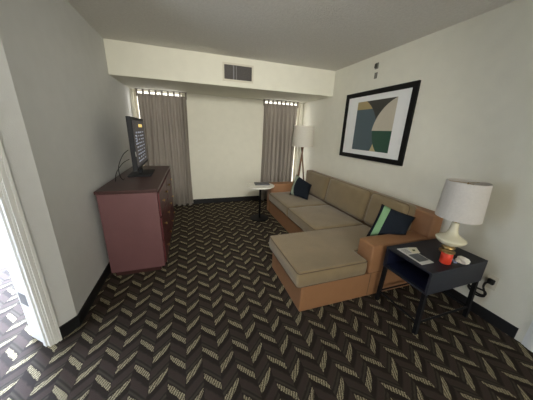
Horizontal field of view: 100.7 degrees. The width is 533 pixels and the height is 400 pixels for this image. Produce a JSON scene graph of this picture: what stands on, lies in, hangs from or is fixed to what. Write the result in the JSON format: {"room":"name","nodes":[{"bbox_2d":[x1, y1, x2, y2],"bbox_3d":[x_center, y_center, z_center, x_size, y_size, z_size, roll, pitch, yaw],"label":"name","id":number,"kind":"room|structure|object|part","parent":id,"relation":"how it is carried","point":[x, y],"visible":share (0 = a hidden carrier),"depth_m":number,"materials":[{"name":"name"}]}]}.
{"room":"hotel room","nodes":[
{"label":"hotel room","id":0,"kind":"room"},
{"bbox_2d":[0,37,76,326],"bbox_3d":[-1.682,-0.061,0.846,0.200,2.440,1.150,8,18,19],"label":"wall","id":1,"kind":"structure","parent":0,"point":[14,139],"depth_m":1.32,"materials":[{"name":"grey paint"}]},
{"bbox_2d":[0,140,62,346],"bbox_3d":[-1.696,0.088,0.870,0.232,2.140,0.955,8,18,19],"label":"door frame","id":2,"kind":"structure","parent":1,"relation":"in","point":[16,245],"depth_m":1.36,"materials":[{"name":"paint"}]},
{"bbox_2d":[59,315,80,338],"bbox_3d":[-1.445,0.932,1.624,0.008,0.100,0.124,8,18,19],"label":"baseboard","id":3,"kind":"structure","parent":1,"relation":"attached to","point":[73,324],"depth_m":1.62,"materials":[{"name":"plastic"}]},
{"bbox_2d":[0,0,132,314],"bbox_3d":[-1.900,-0.609,2.582,0.140,2.440,2.825,-4,18,-18],"label":"wall","id":4,"kind":"structure","parent":0,"point":[73,111],"depth_m":1.72,"materials":[{"name":"grey paint"}]},
{"bbox_2d":[78,262,110,324],"bbox_3d":[-1.870,0.504,2.949,0.008,0.100,2.817,-4,18,-18],"label":"baseboard","id":5,"kind":"structure","parent":4,"relation":"attached to","point":[83,312],"depth_m":1.93,"materials":[{"name":"plastic"}]},
{"bbox_2d":[130,89,302,198],"bbox_3d":[-0.794,-1.149,4.449,3.489,2.440,0.160,-4,18,-18],"label":"wall","id":6,"kind":"structure","parent":0,"point":[225,134],"depth_m":4.38,"materials":[{"name":"paint"}]},
{"bbox_2d":[134,90,182,165],"bbox_3d":[-1.902,-1.021,4.124,0.785,1.810,0.040,-4,18,-18],"label":"window","id":7,"kind":"structure","parent":6,"relation":"in","point":[135,96],"depth_m":3.81,"materials":[{"name":"beige metal"}]},
{"bbox_2d":[135,88,192,205],"bbox_3d":[-1.820,-0.864,3.992,0.851,2.034,0.138,-4,18,-18],"label":"curtain","id":8,"kind":"object","parent":6,"relation":"hanging from","point":[165,121],"visible":0.75,"depth_m":3.92,"materials":[{"name":"fabric"}]},
{"bbox_2d":[103,38,335,102],"bbox_3d":[-0.567,-1.957,3.598,3.189,0.376,1.046,-4,18,-18],"label":"soffit","id":9,"kind":"object","parent":6,"relation":"attached to","point":[134,65],"depth_m":3.08,"materials":[{"name":"paint"}]},
{"bbox_2d":[222,62,253,83],"bbox_3d":[-0.399,-1.796,3.123,0.441,0.228,0.012,-4,18,-18],"label":"air vent","id":10,"kind":"object","parent":9,"relation":"attached to","point":[234,72],"visible":1,"depth_m":3.12,"materials":[{"name":"beige metal"}]},
{"bbox_2d":[176,196,265,204],"bbox_3d":[-0.793,-0.009,4.726,3.139,0.100,0.008,-4,18,-18],"label":"baseboard","id":11,"kind":"structure","parent":6,"relation":"attached to","point":[245,198],"depth_m":4.69,"materials":[{"name":"plastic"}]},
{"bbox_2d":[260,99,298,199],"bbox_3d":[0.263,-1.000,4.680,0.756,2.034,0.126,-4,18,-18],"label":"curtain","id":12,"kind":"object","parent":6,"relation":"hanging from","point":[279,120],"visible":0.79,"depth_m":4.59,"materials":[{"name":"fabric"}]},
{"bbox_2d":[265,101,299,180],"bbox_3d":[0.283,-1.163,4.844,0.805,1.810,0.040,-4,18,-18],"label":"window","id":13,"kind":"structure","parent":6,"relation":"in","point":[294,158],"depth_m":4.97,"materials":[{"name":"beige metal"}]},
{"bbox_2d":[0,200,532,399],"bbox_3d":[-0.876,1.501,0.235,7.500,0.120,9.900,-4,18,-18],"label":"floor","id":14,"kind":"structure","parent":0,"point":[217,321],"depth_m":1.62,"materials":[{"name":"carpet"}]},
{"bbox_2d":[94,166,174,275],"bbox_3d":[-1.527,0.126,2.849,0.548,0.905,1.489,-4,18,-18],"label":"dresser","id":15,"kind":"object","parent":14,"relation":"on","point":[137,213],"visible":0.99,"depth_m":2.20,"materials":[{"name":"brown wood"}]},
{"bbox_2d":[115,116,154,181],"bbox_3d":[-1.569,-0.638,2.654,0.309,0.665,0.963,-4,18,-18],"label":"television","id":16,"kind":"object","parent":15,"relation":"on","point":[135,127],"visible":1,"depth_m":2.52,"materials":[{"name":"black plastic"}]},
{"bbox_3d":[-1.560,-0.702,2.693,0.045,0.565,0.860,-4,18,-20],"label":"casing","id":17,"kind":"part","parent":16,"relation":"part of","materials":[{"name":"black plastic"}]},
{"bbox_3d":[-1.178,-0.050,2.520,0.016,0.250,0.692,-4,18,-18],"label":"drawer","id":18,"kind":"part","parent":15,"relation":"part of","materials":[{"name":"brown wood"}]},
{"bbox_3d":[-1.188,0.203,2.599,0.016,0.250,0.692,-4,18,-18],"label":"drawer","id":19,"kind":"part","parent":15,"relation":"part of","materials":[{"name":"brown wood"}]},
{"bbox_3d":[-1.197,0.456,2.677,0.016,0.250,0.692,-4,18,-18],"label":"drawer","id":20,"kind":"part","parent":15,"relation":"part of","materials":[{"name":"brown wood"}]},
{"bbox_3d":[-1.404,-0.258,3.163,0.016,0.250,0.692,-4,18,-18],"label":"drawer","id":21,"kind":"part","parent":15,"relation":"part of","materials":[{"name":"brown wood"}]},
{"bbox_3d":[-1.413,-0.005,3.242,0.016,0.250,0.692,-4,18,-18],"label":"drawer","id":22,"kind":"part","parent":15,"relation":"part of","materials":[{"name":"brown wood"}]},
{"bbox_3d":[-1.423,0.248,3.320,0.016,0.250,0.692,-4,18,-18],"label":"drawer","id":23,"kind":"part","parent":15,"relation":"part of","materials":[{"name":"brown wood"}]},
{"bbox_2d":[246,182,273,221],"bbox_3d":[-0.114,0.034,3.827,0.472,0.600,0.472,-4,18,-18],"label":"round side table","id":24,"kind":"object","parent":14,"relation":"on","point":[259,217],"visible":0.91,"depth_m":3.78,"materials":[{"name":"black metal"}]},
{"bbox_3d":[-0.124,0.313,3.914,0.330,0.016,0.330,-4,18,-18],"label":"plate","id":25,"kind":"part","parent":24,"relation":"part of","materials":[{"name":"black metal"}]},
{"bbox_2d":[254,182,269,184],"bbox_3d":[-0.079,-0.281,3.804,0.250,0.019,0.170,-1,18,-11],"label":"booklet","id":26,"kind":"object","parent":24,"relation":"on","point":[255,183],"visible":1,"depth_m":3.77,"materials":[{"name":"grey paper"}]},
{"bbox_2d":[292,125,313,179],"bbox_3d":[0.692,-0.652,4.447,0.416,1.602,0.416,-4,18,-18],"label":"floor lamp","id":27,"kind":"object","parent":14,"relation":"on","point":[303,135],"visible":0.96,"depth_m":4.12,"materials":[{"name":"fabric"}]},
{"bbox_3d":[0.637,-0.470,4.461,0.198,1.244,0.032,-12,22,-38],"label":"leg","id":28,"kind":"part","parent":27,"relation":"part of","materials":[{"name":"brown wood"}]},
{"bbox_3d":[0.749,-0.478,4.498,0.198,1.244,0.032,3,17,2],"label":"leg","id":29,"kind":"part","parent":27,"relation":"part of","materials":[{"name":"brown wood"}]},
{"bbox_3d":[0.714,-1.232,4.267,0.416,0.385,0.416,-4,18,-18],"label":"lamp shade","id":30,"kind":"part","parent":27,"relation":"part of","materials":[{"name":"fabric"}]},
{"bbox_2d":[267,170,442,311],"bbox_3d":[0.575,0.168,3.112,1.537,0.819,2.526,-4,18,-18],"label":"sectional sofa","id":31,"kind":"object","parent":14,"relation":"on","point":[327,256],"visible":0.9,"depth_m":2.21,"materials":[{"name":"beige fabric"}]},
{"bbox_3d":[0.415,-0.071,4.275,0.795,0.548,0.185,-4,18,-18],"label":"armrest","id":32,"kind":"part","parent":31,"relation":"part of","materials":[{"name":"orange leather"}]},
{"bbox_2d":[269,192,327,215],"bbox_3d":[0.515,0.037,3.769,0.723,0.173,0.853,-4,18,-18],"label":"seat cushion","id":33,"kind":"object","parent":31,"relation":"on","point":[282,201],"depth_m":3.59,"materials":[{"name":"beige fabric"}]},
{"bbox_2d":[289,174,311,199],"bbox_3d":[0.603,-0.230,3.777,0.373,0.325,0.434,11,19,25],"label":"throw pillow","id":34,"kind":"object","parent":31,"relation":"on","point":[300,187],"visible":1,"depth_m":3.75,"materials":[{"name":"blue fabric"}]},
{"bbox_2d":[305,170,332,200],"bbox_3d":[0.906,-0.269,3.873,0.227,0.414,0.727,-4,18,-18],"label":"cushion","id":35,"kind":"object","parent":31,"relation":"on","point":[319,181],"depth_m":3.71,"materials":[{"name":"beige fabric"}]},
{"bbox_2d":[269,225,376,286],"bbox_3d":[0.741,0.511,2.275,1.286,0.147,0.710,-4,18,-18],"label":"cushion","id":36,"kind":"object","parent":31,"relation":"on","point":[324,255],"depth_m":2.03,"materials":[{"name":"beige fabric"}]},
{"bbox_2d":[288,205,362,230],"bbox_3d":[0.772,0.275,3.034,0.723,0.173,0.781,-4,18,-18],"label":"seat cushion","id":37,"kind":"object","parent":31,"relation":"on","point":[305,217],"depth_m":2.92,"materials":[{"name":"beige fabric"}]},
{"bbox_2d":[325,178,375,220],"bbox_3d":[1.160,-0.035,3.152,0.228,0.413,0.877,-4,18,-18],"label":"cushion","id":38,"kind":"object","parent":31,"relation":"on","point":[352,199],"depth_m":3.02,"materials":[{"name":"beige fabric"}]},
{"bbox_3d":[1.239,0.018,3.303,0.140,0.511,2.514,-4,18,-18],"label":"frame","id":39,"kind":"part","parent":31,"relation":"part of","materials":[{"name":"orange leather"}]},
{"bbox_2d":[364,193,415,230],"bbox_3d":[1.382,0.171,2.515,0.226,0.413,0.537,-4,18,-18],"label":"cushion","id":40,"kind":"object","parent":31,"relation":"on","point":[374,201],"depth_m":2.52,"materials":[{"name":"fabric"}]},
{"bbox_2d":[367,204,415,235],"bbox_3d":[1.262,0.226,2.213,0.460,0.340,0.161,5,18,9],"label":"throw pillow","id":41,"kind":"object","parent":31,"relation":"on","point":[388,220],"visible":0.99,"depth_m":2.19,"materials":[{"name":"blue fabric"}]},
{"bbox_3d":[1.218,0.494,2.156,0.665,0.281,0.179,-4,18,-18],"label":"armrest","id":42,"kind":"part","parent":31,"relation":"part of","materials":[{"name":"orange leather"}]},
{"bbox_2d":[375,238,487,334],"bbox_3d":[1.394,0.707,1.920,0.625,0.555,0.412,-4,18,-18],"label":"end table","id":43,"kind":"object","parent":14,"relation":"on","point":[435,277],"visible":0.91,"depth_m":1.78,"materials":[{"name":"black paint"}]},
{"bbox_3d":[1.053,0.762,2.024,0.032,0.365,0.040,-4,18,-18],"label":"leg","id":44,"kind":"part","parent":43,"relation":"part of","materials":[{"name":"black wood"}]},
{"bbox_3d":[1.342,0.477,2.040,0.621,0.158,0.016,-4,18,-18],"label":"panel","id":45,"kind":"part","parent":43,"relation":"part of","materials":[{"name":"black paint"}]},
{"bbox_2d":[398,248,433,264],"bbox_3d":[1.200,0.450,1.785,0.125,0.003,0.241,-2,18,-14],"label":"brochure","id":46,"kind":"object","parent":43,"relation":"on","point":[417,257],"visible":1,"depth_m":1.77,"materials":[{"name":"white paper"}]},
{"bbox_2d":[408,247,419,252],"bbox_3d":[1.247,0.424,1.863,0.075,0.002,0.119,6,18,11],"label":"card","id":47,"kind":"object","parent":46,"relation":"on","point":[412,249],"visible":1,"depth_m":1.87,"materials":[{"name":"beige paper"}]},
{"bbox_2d":[409,253,427,261],"bbox_3d":[1.210,0.457,1.758,0.110,0.001,0.106,-4,18,-18],"label":"picture","id":48,"kind":"object","parent":46,"relation":"on","point":[417,257],"depth_m":1.75,"materials":[{"name":"grey paper"}]},
{"bbox_3d":[1.170,0.871,1.689,0.032,0.365,0.040,-4,18,-18],"label":"leg","id":49,"kind":"part","parent":43,"relation":"part of","materials":[{"name":"black wood"}]},
{"bbox_3d":[1.399,0.616,1.893,0.621,0.016,0.400,-4,18,-18],"label":"panel","id":50,"kind":"part","parent":43,"relation":"part of","materials":[{"name":"black paint"}]},
{"bbox_2d":[439,249,453,264],"bbox_3d":[1.376,0.437,1.690,0.076,0.096,0.076,-4,18,-18],"label":"candle jar","id":51,"kind":"object","parent":43,"relation":"on","point":[446,256],"visible":1,"depth_m":1.67,"materials":[{"name":"red glass"}]},
{"bbox_3d":[1.463,0.589,1.694,0.621,0.158,0.016,-4,18,-18],"label":"panel","id":52,"kind":"part","parent":43,"relation":"part of","materials":[{"name":"black paint"}]},
{"bbox_2d":[455,256,469,264],"bbox_3d":[1.529,0.463,1.708,0.100,0.047,0.090,-4,18,-18],"label":"crumpled tissue","id":53,"kind":"object","parent":43,"relation":"on","point":[460,259],"visible":1,"depth_m":1.70,"materials":[{"name":"white paper"}]},
{"bbox_2d":[435,178,495,296],"bbox_3d":[1.630,0.323,1.845,0.502,0.970,0.326,2,17,0],"label":"table lamp","id":54,"kind":"object","parent":43,"relation":"on","point":[464,201],"visible":0.87,"depth_m":1.67,"materials":[{"name":"white fabric"}]},
{"bbox_3d":[1.540,0.000,1.731,0.298,0.292,0.298,-4,18,-18],"label":"lamp shade","id":55,"kind":"part","parent":54,"relation":"part of","materials":[{"name":"fabric"}]},
{"bbox_3d":[1.744,0.603,1.952,0.332,0.380,0.197,13,20,30],"label":"cord","id":56,"kind":"part","parent":54,"relation":"part of","materials":[{"name":"black plastic"}]},
{"bbox_3d":[1.729,0.834,1.873,0.032,0.365,0.040,-4,18,-18],"label":"leg","id":57,"kind":"part","parent":43,"relation":"part of","materials":[{"name":"black wood"}]},
{"bbox_2d":[67,0,515,70],"bbox_3d":[-0.785,-0.942,-0.525,7.500,0.120,9.900,-4,18,-18],"label":"ceiling","id":58,"kind":"structure","parent":0,"point":[333,35],"depth_m":2.08,"materials":[{"name":"paint"}]},
{"bbox_2d":[298,0,532,342],"bbox_3d":[2.299,0.150,0.645,0.140,2.440,9.422,-4,18,-18],"label":"wall","id":59,"kind":"structure","parent":0,"point":[473,116],"depth_m":1.89,"materials":[{"name":"paint"}]},
{"bbox_2d":[339,80,420,165],"bbox_3d":[1.385,-0.981,2.924,0.030,0.886,1.153,-4,18,-18],"label":"framed picture","id":60,"kind":"object","parent":59,"relation":"attached to","point":[377,123],"visible":1,"depth_m":2.78,"materials":[{"name":"black wood"}]},
{"bbox_2d":[352,97,397,152],"bbox_3d":[1.390,-0.973,2.911,0.002,0.637,0.657,-4,18,-18],"label":"print","id":61,"kind":"object","parent":60,"relation":"attached to","point":[375,118],"depth_m":2.86},
{"bbox_2d":[441,288,518,338],"bbox_3d":[1.313,0.463,3.463,0.008,0.100,3.895,-4,18,-18],"label":"baseboard","id":62,"kind":"structure","parent":59,"relation":"attached to","point":[498,322],"depth_m":1.86,"materials":[{"name":"plastic"}]},
{"bbox_2d":[485,273,498,290],"bbox_3d":[1.865,0.681,1.833,0.008,0.120,0.074,-4,18,-18],"label":"wall outlet","id":63,"kind":"object","parent":59,"relation":"attached to","point":[492,287],"visible":0.81,"depth_m":1.83,"materials":[{"name":"beige plastic"}]},
{"bbox_2d":[521,320,532,351],"bbox_3d":[2.161,0.184,0.942,0.102,2.190,0.945,-4,18,-18],"label":"door","id":64,"kind":"structure","parent":59,"relation":"in","point":[527,341],"depth_m":1.63,"materials":[{"name":"paint"}]}
]}

